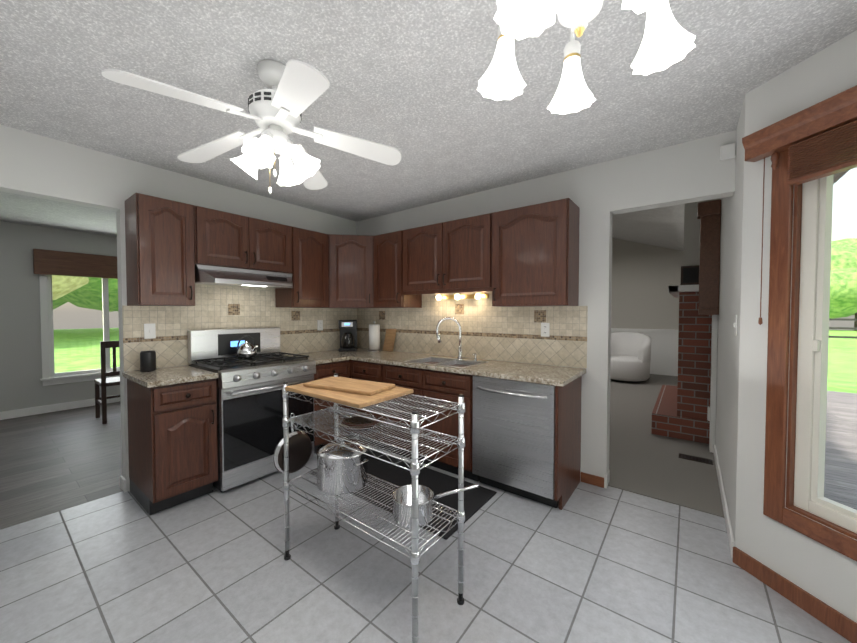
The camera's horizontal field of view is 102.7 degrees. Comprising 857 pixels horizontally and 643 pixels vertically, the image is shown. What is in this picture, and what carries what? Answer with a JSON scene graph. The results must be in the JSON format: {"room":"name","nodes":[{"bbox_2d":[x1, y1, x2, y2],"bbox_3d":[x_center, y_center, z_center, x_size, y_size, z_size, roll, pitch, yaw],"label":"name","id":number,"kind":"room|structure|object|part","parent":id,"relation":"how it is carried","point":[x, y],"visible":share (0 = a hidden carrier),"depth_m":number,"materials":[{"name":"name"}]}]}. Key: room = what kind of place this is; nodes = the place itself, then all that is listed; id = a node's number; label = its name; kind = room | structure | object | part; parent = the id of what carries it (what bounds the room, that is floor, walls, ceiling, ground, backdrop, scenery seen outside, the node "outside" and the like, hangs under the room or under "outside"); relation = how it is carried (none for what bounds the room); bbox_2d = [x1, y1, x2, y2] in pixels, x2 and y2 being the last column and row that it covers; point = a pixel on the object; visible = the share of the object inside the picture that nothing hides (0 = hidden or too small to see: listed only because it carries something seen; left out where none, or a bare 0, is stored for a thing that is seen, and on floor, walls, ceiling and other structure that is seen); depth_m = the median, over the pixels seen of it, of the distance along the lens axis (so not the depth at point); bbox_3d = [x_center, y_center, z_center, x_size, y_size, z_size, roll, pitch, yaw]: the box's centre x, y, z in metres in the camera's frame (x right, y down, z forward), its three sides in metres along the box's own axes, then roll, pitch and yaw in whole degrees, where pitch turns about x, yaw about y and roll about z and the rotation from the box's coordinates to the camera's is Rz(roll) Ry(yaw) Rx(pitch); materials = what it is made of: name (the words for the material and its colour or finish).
{"room":"kitchen","nodes":[
{"label":"kitchen","id":0,"kind":"room"},
{"bbox_2d":[0,221,119,411],"bbox_3d":[-5.103,-0.015,4.503,0.115,2.440,6.130,1,2,37],"label":"wall","id":1,"kind":"structure","parent":0,"point":[21,387],"depth_m":4.38,"materials":[{"name":"grey paint"}]},
{"bbox_2d":[0,397,120,419],"bbox_3d":[-5.052,1.155,4.495,0.014,0.100,5.900,1,2,37],"label":"baseboard","id":2,"kind":"structure","parent":1,"relation":"attached to","point":[10,414],"depth_m":4.53,"materials":[{"name":"white paint"}]},
{"bbox_2d":[39,274,119,385],"bbox_3d":[-4.686,-0.043,4.989,0.140,1.750,1.320,1,2,37],"label":"dining room window","id":3,"kind":"structure","parent":1,"relation":"in","point":[47,332],"depth_m":4.58,"materials":[{"name":"white paint"}]},
{"bbox_2d":[33,249,117,294],"bbox_3d":[-4.622,-0.549,4.927,0.079,0.785,1.380,1,2,37],"label":"blind valance","id":4,"kind":"object","parent":3,"relation":"attached to","point":[57,263],"visible":0.67,"depth_m":4.63,"materials":[{"name":"brown wood"}]},
{"bbox_2d":[0,401,122,529],"bbox_3d":[-3.767,1.260,3.518,3.585,0.061,5.900,1,2,37],"label":"floor","id":5,"kind":"structure","parent":0,"point":[53,462],"depth_m":3.04,"materials":[{"name":"grey wood"}]},
{"bbox_2d":[94,341,119,423],"bbox_3d":[-3.882,0.718,4.364,0.440,0.980,0.480,1,2,37],"label":"dining chair","id":6,"kind":"object","parent":5,"relation":"on","point":[103,382],"visible":0.52,"depth_m":4.11,"materials":[{"name":"brown wood"}]},
{"bbox_2d":[0,124,355,491],"bbox_3d":[-2.506,0.043,2.220,0.115,2.440,5.415,1,2,37],"label":"wall","id":7,"kind":"structure","parent":0,"point":[36,165],"depth_m":2.49,"materials":[{"name":"white paint"}]},
{"bbox_2d":[125,193,196,305],"bbox_3d":[-1.976,-0.496,2.535,0.311,0.758,0.340,1,2,37],"label":"upper cabinet","id":8,"kind":"object","parent":7,"relation":"attached to","point":[170,244],"depth_m":2.42,"materials":[{"name":"brown wood"}]},
{"bbox_2d":[122,284,357,370],"bbox_3d":[-1.558,-0.009,3.361,0.009,0.885,2.190,1,2,37],"label":"tile backsplash","id":9,"kind":"structure","parent":7,"relation":"attached to","point":[216,306],"depth_m":3.02,"materials":[{"name":"tile"}]},
{"bbox_2d":[144,323,155,338],"bbox_3d":[-2.119,0.073,2.608,0.012,0.115,0.070,1,2,37],"label":"outlet","id":10,"kind":"object","parent":9,"relation":"attached to","point":[149,331],"visible":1,"depth_m":2.61,"materials":[{"name":"white plastic"}]},
{"bbox_2d":[317,320,322,330],"bbox_3d":[-1.204,0.042,3.812,0.008,0.115,0.070,1,2,37],"label":"outlet","id":11,"kind":"object","parent":9,"relation":"attached to","point":[319,325],"visible":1,"depth_m":3.80,"materials":[{"name":"white plastic"}]},
{"bbox_2d":[197,206,292,276],"bbox_3d":[-1.634,-0.664,2.980,0.311,0.445,0.786,1,2,37],"label":"upper cabinet","id":12,"kind":"object","parent":7,"relation":"attached to","point":[224,239],"depth_m":2.84,"materials":[{"name":"brown wood"}]},
{"bbox_2d":[195,264,292,287],"bbox_3d":[-1.578,-0.368,2.945,0.452,0.142,0.782,1,2,37],"label":"range hood","id":13,"kind":"object","parent":12,"relation":"attached to","point":[213,275],"visible":0.95,"depth_m":2.78,"materials":[{"name":"silver metal"}]},
{"bbox_2d":[275,227,328,307],"bbox_3d":[-1.270,-0.520,3.461,0.311,0.758,0.410,1,2,37],"label":"upper cabinet","id":14,"kind":"object","parent":7,"relation":"attached to","point":[310,279],"depth_m":3.35,"materials":[{"name":"brown wood"}]},
{"bbox_2d":[328,234,374,307],"bbox_3d":[-0.829,-0.528,3.781,0.625,0.758,0.628,1,2,37],"label":"upper cabinet","id":15,"kind":"object","parent":7,"relation":"attached to","point":[351,269],"visible":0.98,"depth_m":3.56,"materials":[{"name":"brown wood"}]},
{"bbox_2d":[0,435,850,642],"bbox_3d":[-0.463,1.334,0.652,5.146,0.060,5.345,1,2,37],"label":"floor","id":16,"kind":"structure","parent":0,"point":[588,563],"depth_m":1.72,"materials":[{"name":"white tile"}]},
{"bbox_2d":[122,365,218,514],"bbox_3d":[-1.850,0.812,2.468,0.634,0.890,0.403,1,2,37],"label":"base cabinet","id":17,"kind":"object","parent":16,"relation":"on","point":[172,445],"depth_m":2.31,"materials":[{"name":"brown wood"}]},
{"bbox_2d":[140,350,155,371],"bbox_3d":[-2.061,0.290,2.519,0.092,0.150,0.092,1,2,37],"label":"smart speaker","id":18,"kind":"object","parent":17,"relation":"on","point":[147,361],"visible":1,"depth_m":2.48},
{"bbox_3d":[-1.857,0.385,2.462,0.616,0.035,0.403,1,2,37],"label":"top of the left base cabinet","id":19,"kind":"part","parent":17,"relation":"part of","materials":[{"name":"beige stone"}]},
{"bbox_2d":[187,327,315,491],"bbox_3d":[-1.467,0.658,2.912,0.696,1.175,0.762,1,2,37],"label":"gas range","id":20,"kind":"object","parent":16,"relation":"on","point":[250,434],"visible":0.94,"depth_m":2.69,"materials":[{"name":"grey metal"}]},
{"bbox_2d":[236,335,257,357],"bbox_3d":[-1.552,0.212,2.947,0.203,0.187,0.158,1,2,37],"label":"kettle","id":21,"kind":"object","parent":20,"relation":"on","point":[246,349],"visible":0.98,"depth_m":2.91,"materials":[{"name":"silver metal"}]},
{"bbox_2d":[313,360,348,452],"bbox_3d":[-1.142,0.805,3.429,0.596,0.854,0.431,1,2,37],"label":"base cabinet","id":22,"kind":"object","parent":16,"relation":"on","point":[325,370],"depth_m":3.20,"materials":[{"name":"brown wood"}]},
{"bbox_2d":[349,360,380,448],"bbox_3d":[-0.421,0.803,3.524,0.436,0.854,0.596,1,2,37],"label":"base cabinet","id":23,"kind":"object","parent":16,"relation":"on","point":[360,370],"depth_m":3.29,"materials":[{"name":"brown wood"}]},
{"bbox_2d":[282,373,465,642],"bbox_3d":[-0.316,0.801,1.699,0.954,0.952,0.365,1,2,37],"label":"wire cart","id":24,"kind":"object","parent":16,"relation":"on","point":[414,430],"visible":0.79,"depth_m":1.54,"materials":[{"name":"silver metal"}]},
{"bbox_2d":[273,413,311,473],"bbox_3d":[-0.760,0.688,1.938,0.054,0.340,0.235,1,2,37],"label":"frying pan","id":25,"kind":"object","parent":24,"relation":"hanging from","point":[300,447],"visible":0.96,"depth_m":1.92,"materials":[{"name":"silver"}]},
{"bbox_2d":[316,436,368,494],"bbox_3d":[-0.455,0.734,1.816,0.328,0.241,0.268,1,2,37],"label":"stock pot","id":26,"kind":"object","parent":24,"relation":"on","point":[341,470],"visible":0.81,"depth_m":1.71,"materials":[{"name":"silver metal"}]},
{"bbox_2d":[285,376,413,408],"bbox_3d":[-0.413,0.341,1.761,0.580,0.039,0.360,1,2,37],"label":"cutting boards","id":27,"kind":"object","parent":24,"relation":"on","point":[355,393],"visible":1,"depth_m":1.67,"materials":[{"name":"brown wood"}]},
{"bbox_2d":[335,411,383,430],"bbox_3d":[-0.389,0.504,1.740,0.366,0.027,0.216,1,2,37],"label":"frying pan","id":28,"kind":"object","parent":24,"relation":"on","point":[358,423],"visible":0.94,"depth_m":1.73,"materials":[{"name":"silver metal"}]},
{"bbox_2d":[392,484,477,527],"bbox_3d":[0.015,0.791,1.511,0.322,0.143,0.278,1,2,37],"label":"saucepan","id":29,"kind":"object","parent":24,"relation":"on","point":[402,505],"visible":0.77,"depth_m":1.50,"materials":[{"name":"silver metal"}]},
{"bbox_2d":[309,449,496,539],"bbox_3d":[-0.246,1.246,2.664,1.380,0.012,0.655,1,2,37],"label":"rubber floor mat","id":30,"kind":"object","parent":16,"relation":"on","point":[475,499],"visible":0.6,"depth_m":2.55,"materials":[{"name":"black rubber"}]},
{"bbox_2d":[381,357,484,481],"bbox_3d":[0.128,0.794,3.105,0.945,0.893,0.596,1,2,37],"label":"base cabinet","id":31,"kind":"object","parent":16,"relation":"on","point":[446,386],"depth_m":2.80,"materials":[{"name":"brown wood"}]},
{"bbox_2d":[338,320,356,351],"bbox_3d":[-0.910,0.157,3.878,0.190,0.345,0.246,0,1,-8],"label":"coffee maker","id":32,"kind":"object","parent":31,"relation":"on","point":[348,335],"visible":1,"depth_m":3.81,"materials":[{"name":"black plastic"}]},
{"bbox_2d":[368,321,380,351],"bbox_3d":[-0.608,0.163,3.861,0.150,0.335,0.150,1,2,37],"label":"paper towel holder","id":33,"kind":"object","parent":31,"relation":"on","point":[374,337],"visible":1,"depth_m":3.81,"materials":[{"name":"white paper"}]},
{"bbox_2d":[383,329,396,351],"bbox_3d":[-0.435,0.208,3.841,0.150,0.244,0.072,1,2,37],"label":"cutting board","id":34,"kind":"object","parent":31,"relation":"on","point":[389,340],"visible":0.96,"depth_m":3.83,"materials":[{"name":"brown wood"}]},
{"bbox_3d":[0.031,0.445,3.076,0.272,0.193,0.341,1,2,37],"label":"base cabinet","id":35,"kind":"part","parent":31,"relation":"part of","materials":[{"name":"beige stone"}]},
{"bbox_3d":[0.257,0.449,2.904,0.272,0.193,0.341,1,2,37],"label":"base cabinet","id":36,"kind":"part","parent":31,"relation":"part of","materials":[{"name":"beige stone"}]},
{"bbox_2d":[472,375,558,507],"bbox_3d":[0.732,0.828,2.611,0.607,0.852,0.647,1,2,37],"label":"dishwasher","id":37,"kind":"object","parent":16,"relation":"on","point":[513,441],"visible":0.83,"depth_m":2.38,"materials":[{"name":"silver metal"}]},
{"bbox_2d":[554,376,581,509],"bbox_3d":[1.002,0.831,2.443,0.020,0.854,0.590,1,2,37],"label":"panel","id":38,"kind":"object","parent":16,"relation":"on","point":[567,467],"visible":0.82,"depth_m":2.38,"materials":[{"name":"brown wood"}]},
{"bbox_2d":[0,0,856,236],"bbox_3d":[-1.818,-1.201,1.601,8.931,0.080,5.515,1,2,37],"label":"ceiling","id":39,"kind":"structure","parent":0,"point":[403,77],"depth_m":1.68,"materials":[{"name":"white paint"}]},
{"bbox_2d":[101,59,401,193],"bbox_3d":[-0.740,-0.875,1.556,1.139,0.568,1.092,1,2,37],"label":"ceiling fan","id":40,"kind":"object","parent":39,"relation":"hanging from","point":[287,98],"visible":1,"depth_m":1.54,"materials":[{"name":"white"}]},
{"bbox_2d":[477,0,695,114],"bbox_3d":[0.353,-0.892,0.841,0.503,0.499,0.524,1,2,37],"label":"chandelier","id":41,"kind":"object","parent":39,"relation":"hanging from","point":[668,40],"visible":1,"depth_m":0.85,"materials":[{"name":"white glass"}]},
{"bbox_2d":[356,130,735,480],"bbox_3d":[0.533,0.017,3.235,3.490,2.440,0.115,1,2,37],"label":"wall","id":42,"kind":"structure","parent":0,"point":[600,195],"depth_m":2.59,"materials":[{"name":"white paint"}]},
{"bbox_2d":[373,231,421,307],"bbox_3d":[-0.326,-0.523,3.596,0.408,0.758,0.311,1,2,37],"label":"upper cabinet","id":43,"kind":"object","parent":42,"relation":"attached to","point":[387,246],"depth_m":3.47,"materials":[{"name":"brown wood"}]},
{"bbox_2d":[401,213,492,293],"bbox_3d":[0.218,-0.587,3.180,0.956,0.610,0.311,1,2,37],"label":"upper cabinet","id":44,"kind":"object","parent":42,"relation":"attached to","point":[454,256],"depth_m":3.02,"materials":[{"name":"brown wood"}]},
{"bbox_2d":[435,294,488,299],"bbox_3d":[0.287,-0.234,3.277,0.600,0.052,0.088,1,2,37],"label":"under-cabinet light","id":45,"kind":"object","parent":44,"relation":"attached to","point":[458,296],"visible":1,"depth_m":3.25,"materials":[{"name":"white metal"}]},
{"bbox_2d":[358,291,587,367],"bbox_3d":[0.164,0.026,3.439,2.654,0.629,0.009,1,2,37],"label":"tile backsplash","id":46,"kind":"structure","parent":42,"relation":"attached to","point":[491,332],"depth_m":3.16,"materials":[{"name":"tile"}]},
{"bbox_2d":[541,323,549,336],"bbox_3d":[0.960,0.068,2.821,0.070,0.115,0.008,1,2,37],"label":"outlet","id":47,"kind":"object","parent":46,"relation":"attached to","point":[545,329],"visible":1,"depth_m":2.82,"materials":[{"name":"white plastic"}]},
{"bbox_2d":[489,198,579,306],"bbox_3d":[0.836,-0.501,2.711,0.594,0.758,0.311,1,2,37],"label":"upper cabinet","id":48,"kind":"object","parent":42,"relation":"attached to","point":[526,256],"depth_m":2.56,"materials":[{"name":"brown wood"}]},
{"bbox_2d":[720,143,735,160],"bbox_3d":[1.846,-1.044,2.115,0.072,0.090,0.031,1,2,37],"label":"box","id":49,"kind":"object","parent":42,"relation":"attached to","point":[727,151],"visible":1,"depth_m":2.10,"materials":[{"name":"white plastic"}]},
{"bbox_2d":[611,238,683,375],"bbox_3d":[4.160,-0.732,7.852,4.230,3.700,0.145,1,2,37],"label":"wall","id":50,"kind":"structure","parent":0,"point":[643,299],"depth_m":7.35,"materials":[{"name":"grey paint"}]},
{"bbox_2d":[608,374,723,517],"bbox_3d":[2.449,1.204,5.566,4.350,0.068,6.005,1,2,37],"label":"floor","id":51,"kind":"structure","parent":0,"point":[643,461],"depth_m":3.11,"materials":[{"name":"beige carpet"}]},
{"bbox_2d":[610,332,650,382],"bbox_3d":[3.822,0.681,6.653,0.837,0.920,0.830,1,2,37],"label":"armchair","id":52,"kind":"object","parent":51,"relation":"on","point":[630,356],"visible":0.94,"depth_m":6.41,"materials":[{"name":"white fabric"}]},
{"bbox_2d":[651,199,718,443],"bbox_3d":[3.348,-0.061,4.097,0.980,2.533,1.900,1,2,37],"label":"brick fireplace","id":53,"kind":"object","parent":51,"relation":"on","point":[679,411],"visible":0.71,"depth_m":3.53,"materials":[{"name":"red brick"}]},
{"bbox_2d":[681,265,698,284],"bbox_3d":[2.670,-0.471,3.494,0.160,0.198,0.055,1,2,37],"label":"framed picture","id":54,"kind":"object","parent":53,"relation":"on","point":[689,275],"visible":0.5,"depth_m":3.49,"materials":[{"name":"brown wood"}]},
{"bbox_2d":[679,453,712,464],"bbox_3d":[2.392,1.231,3.073,0.240,0.005,0.120,1,2,37],"label":"floor vent","id":55,"kind":"object","parent":51,"relation":"in","point":[697,459],"visible":1,"depth_m":3.07,"materials":[{"name":"brown metal"}]},
{"bbox_2d":[715,98,744,541],"bbox_3d":[2.231,-0.394,2.478,0.115,3.300,1.855,1,2,37],"label":"wall","id":56,"kind":"structure","parent":0,"point":[727,388],"depth_m":2.18,"materials":[{"name":"white paint"}]},
{"bbox_2d":[697,199,720,314],"bbox_3d":[2.570,-0.576,3.155,0.169,1.030,0.120,1,2,37],"label":"pilaster","id":57,"kind":"object","parent":56,"relation":"attached to","point":[709,214],"visible":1,"depth_m":3.11,"materials":[{"name":"brown wood"}]},
{"bbox_2d":[707,315,717,452],"bbox_3d":[2.688,0.068,3.235,0.059,2.322,0.115,1,2,37],"label":"trim","id":58,"kind":"structure","parent":56,"relation":"attached to","point":[711,413],"depth_m":3.20,"materials":[{"name":"white paint"}]},
{"bbox_2d":[713,444,734,557],"bbox_3d":[2.147,1.202,2.514,0.012,0.092,1.725,1,2,37],"label":"baseboard","id":59,"kind":"structure","parent":56,"relation":"attached to","point":[724,503],"depth_m":2.20,"materials":[{"name":"white paint"}]},
{"bbox_2d":[734,315,736,335],"bbox_3d":[1.718,0.021,1.921,0.012,0.115,0.070,1,2,37],"label":"light switch","id":60,"kind":"object","parent":56,"relation":"attached to","point":[735,328],"visible":1,"depth_m":1.90,"materials":[{"name":"white plastic"}]},
{"bbox_2d":[612,170,848,250],"bbox_3d":[2.490,-1.864,5.500,4.400,1.575,5.935,1,2,37],"label":"ceiling","id":61,"kind":"structure","parent":0,"point":[662,227],"depth_m":5.57,"materials":[{"name":"white paint"}]},
{"bbox_2d":[735,30,856,622],"bbox_3d":[1.868,0.080,0.790,0.115,2.440,2.050,0,1,-11],"label":"wall","id":62,"kind":"structure","parent":0,"point":[823,573],"depth_m":1.67,"materials":[{"name":"white paint"}]},
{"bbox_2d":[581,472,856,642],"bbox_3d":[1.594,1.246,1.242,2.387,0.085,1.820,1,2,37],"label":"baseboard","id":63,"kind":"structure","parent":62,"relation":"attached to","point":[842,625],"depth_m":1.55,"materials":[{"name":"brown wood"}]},
{"bbox_2d":[763,149,856,560],"bbox_3d":[1.835,0.071,0.832,0.105,1.781,1.681,0,1,-11],"label":"kitchen window","id":64,"kind":"structure","parent":62,"relation":"in","point":[807,332],"depth_m":1.55,"materials":[{"name":"brown wood"}]},
{"bbox_2d":[742,85,856,324],"bbox_3d":[1.747,-0.418,0.782,0.079,0.915,1.865,0,1,-11],"label":"blind valance","id":65,"kind":"object","parent":64,"relation":"attached to","point":[818,140],"visible":1,"depth_m":1.43,"materials":[{"name":"brown wood"}]},
{"label":"outside","id":66,"kind":"structure","parent":0,"visible":0},
{"bbox_2d":[54,328,856,392],"bbox_3d":[-0.889,1.421,4.284,80.000,0.180,80.000,1,2,37],"label":"lawn","id":67,"kind":"structure","parent":66,"point":[841,367],"depth_m":11.81,"materials":[{"name":"green plant"}]},
{"bbox_2d":[52,238,856,330],"bbox_3d":[18.218,-5.047,25.614,138.439,10.634,63.723,0,1,-2],"label":"trees","id":68,"kind":"object","parent":67,"relation":"on","point":[845,273],"depth_m":25.38,"materials":[{"name":"green plant"}]},
{"bbox_2d":[829,318,856,338],"bbox_3d":[27.489,0.687,5.208,36.100,1.300,0.100,1,2,37],"label":"fence","id":69,"kind":"object","parent":67,"relation":"on","point":[851,328],"depth_m":13.59,"materials":[{"name":"grey"}]},
{"bbox_2d":[824,391,856,509],"bbox_3d":[3.921,1.545,-0.952,7.000,0.200,15.500,1,2,37],"label":"deck","id":70,"kind":"object","parent":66,"point":[837,487],"depth_m":3.56,"materials":[{"name":"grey wood"}]}
]}

